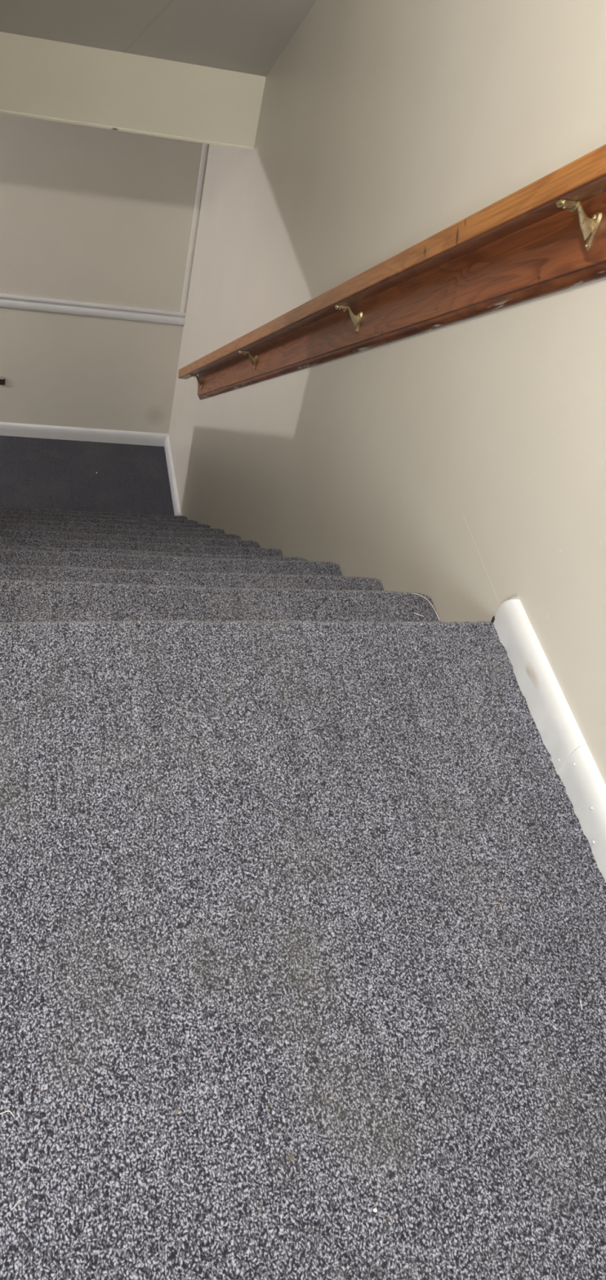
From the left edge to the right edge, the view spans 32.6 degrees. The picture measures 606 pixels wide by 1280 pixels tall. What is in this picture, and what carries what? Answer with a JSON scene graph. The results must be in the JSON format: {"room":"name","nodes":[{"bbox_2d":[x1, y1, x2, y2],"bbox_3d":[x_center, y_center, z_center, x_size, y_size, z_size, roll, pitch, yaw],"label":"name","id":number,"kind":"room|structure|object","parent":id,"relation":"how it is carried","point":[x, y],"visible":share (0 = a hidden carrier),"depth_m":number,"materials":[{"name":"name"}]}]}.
{"room":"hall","nodes":[
{"label":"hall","id":0,"kind":"room"},
{"bbox_2d":[0,435,174,515],"bbox_3d":[-2.703,0.060,4.234,4.600,0.050,3.375,1,45,-16],"label":"floor","id":1,"kind":"structure","parent":0,"point":[41,473],"depth_m":5.62,"materials":[{"name":"carpet"}]},
{"bbox_2d":[0,506,439,622],"bbox_3d":[-0.614,-0.202,3.557,0.952,2.103,2.895,1,45,-16],"label":"carpeted staircase","id":2,"kind":"structure","parent":1,"relation":"on","point":[56,565],"depth_m":2.33,"materials":[{"name":"grey carpet"}]},
{"bbox_2d":[411,592,439,620],"bbox_3d":[0.259,-0.072,2.147,0.018,0.004,0.090,-22,55,-33],"label":"thread","id":3,"kind":"object","parent":2,"relation":"on","point":[411,593],"visible":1,"depth_m":2.15},
{"bbox_2d":[0,113,203,433],"bbox_3d":[-2.834,-1.997,4.609,4.720,2.358,0.120,1,45,-16],"label":"wall","id":4,"kind":"structure","parent":0,"point":[88,214],"depth_m":5.14,"materials":[{"name":"beige paint"}]},
{"bbox_2d":[0,375,4,385],"bbox_3d":[-1.603,-1.375,5.494,0.050,0.049,0.011,1,45,-16],"label":"wall fitting","id":5,"kind":"object","parent":4,"relation":"attached to","point":[2,378],"visible":1,"depth_m":5.49,"materials":[{"name":"brown plastic"}]},
{"bbox_2d":[0,422,168,446],"bbox_3d":[-2.988,-1.185,5.325,4.600,0.078,0.017,1,45,-16],"label":"baseboard","id":6,"kind":"structure","parent":4,"relation":"attached to","point":[6,428],"depth_m":5.81,"materials":[{"name":"white wood"}]},
{"bbox_2d":[0,293,185,325],"bbox_3d":[-2.832,-1.718,4.803,4.599,0.070,0.018,1,45,-16],"label":"trim","id":7,"kind":"structure","parent":4,"relation":"attached to","point":[6,300],"depth_m":5.29,"materials":[{"name":"white wood"}]},
{"bbox_2d":[180,143,208,313],"bbox_3d":[-0.501,-2.128,4.987,0.028,1.210,0.011,1,45,-16],"label":"trim","id":8,"kind":"structure","parent":4,"relation":"attached to","point":[205,146],"depth_m":5.08,"materials":[{"name":"paint"}]},
{"bbox_2d":[0,31,266,150],"bbox_3d":[-0.671,-1.967,3.667,1.065,0.300,0.032,1,45,-16],"label":"wall header","id":9,"kind":"structure","parent":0,"point":[40,78],"depth_m":3.68,"materials":[{"name":"beige paint"}]},
{"bbox_2d":[0,0,316,76],"bbox_3d":[-0.092,-1.724,1.599,1.065,2.555,3.383,1,45,-16],"label":"ceiling","id":10,"kind":"structure","parent":0,"point":[249,37],"depth_m":3.36,"materials":[{"name":"white paint"}]},
{"bbox_2d":[0,619,605,1279],"bbox_3d":[-0.919,1.149,0.414,3.200,0.191,3.218,1,45,-16],"label":"floor","id":11,"kind":"structure","parent":0,"point":[265,988],"depth_m":1.30,"materials":[{"name":"grey carpet"}]},
{"bbox_2d":[168,0,605,785],"bbox_3d":[0.385,-0.305,1.998,0.120,4.891,7.215,1,45,-16],"label":"wall","id":12,"kind":"structure","parent":0,"point":[460,465],"depth_m":2.28,"materials":[{"name":"beige paint"}]},
{"bbox_2d":[164,435,181,515],"bbox_3d":[-0.704,-0.828,5.646,0.017,0.078,0.874,1,45,-16],"label":"baseboard","id":13,"kind":"structure","parent":12,"relation":"attached to","point":[175,503],"depth_m":5.68,"materials":[{"name":"white wood"}]},
{"bbox_2d":[177,144,605,399],"bbox_3d":[0.013,-0.899,2.962,0.095,2.528,3.511,1,45,-16],"label":"wooden handrail","id":14,"kind":"object","parent":12,"relation":"attached to","point":[547,236],"visible":1,"depth_m":2.00,"materials":[{"name":"brown wood"}]},
{"bbox_2d":[493,595,605,881],"bbox_3d":[0.638,1.088,0.752,0.022,0.079,3.208,1,45,-16],"label":"baseboard","id":15,"kind":"structure","parent":12,"relation":"attached to","point":[560,733],"depth_m":1.64,"materials":[{"name":"white wood"}]}
]}

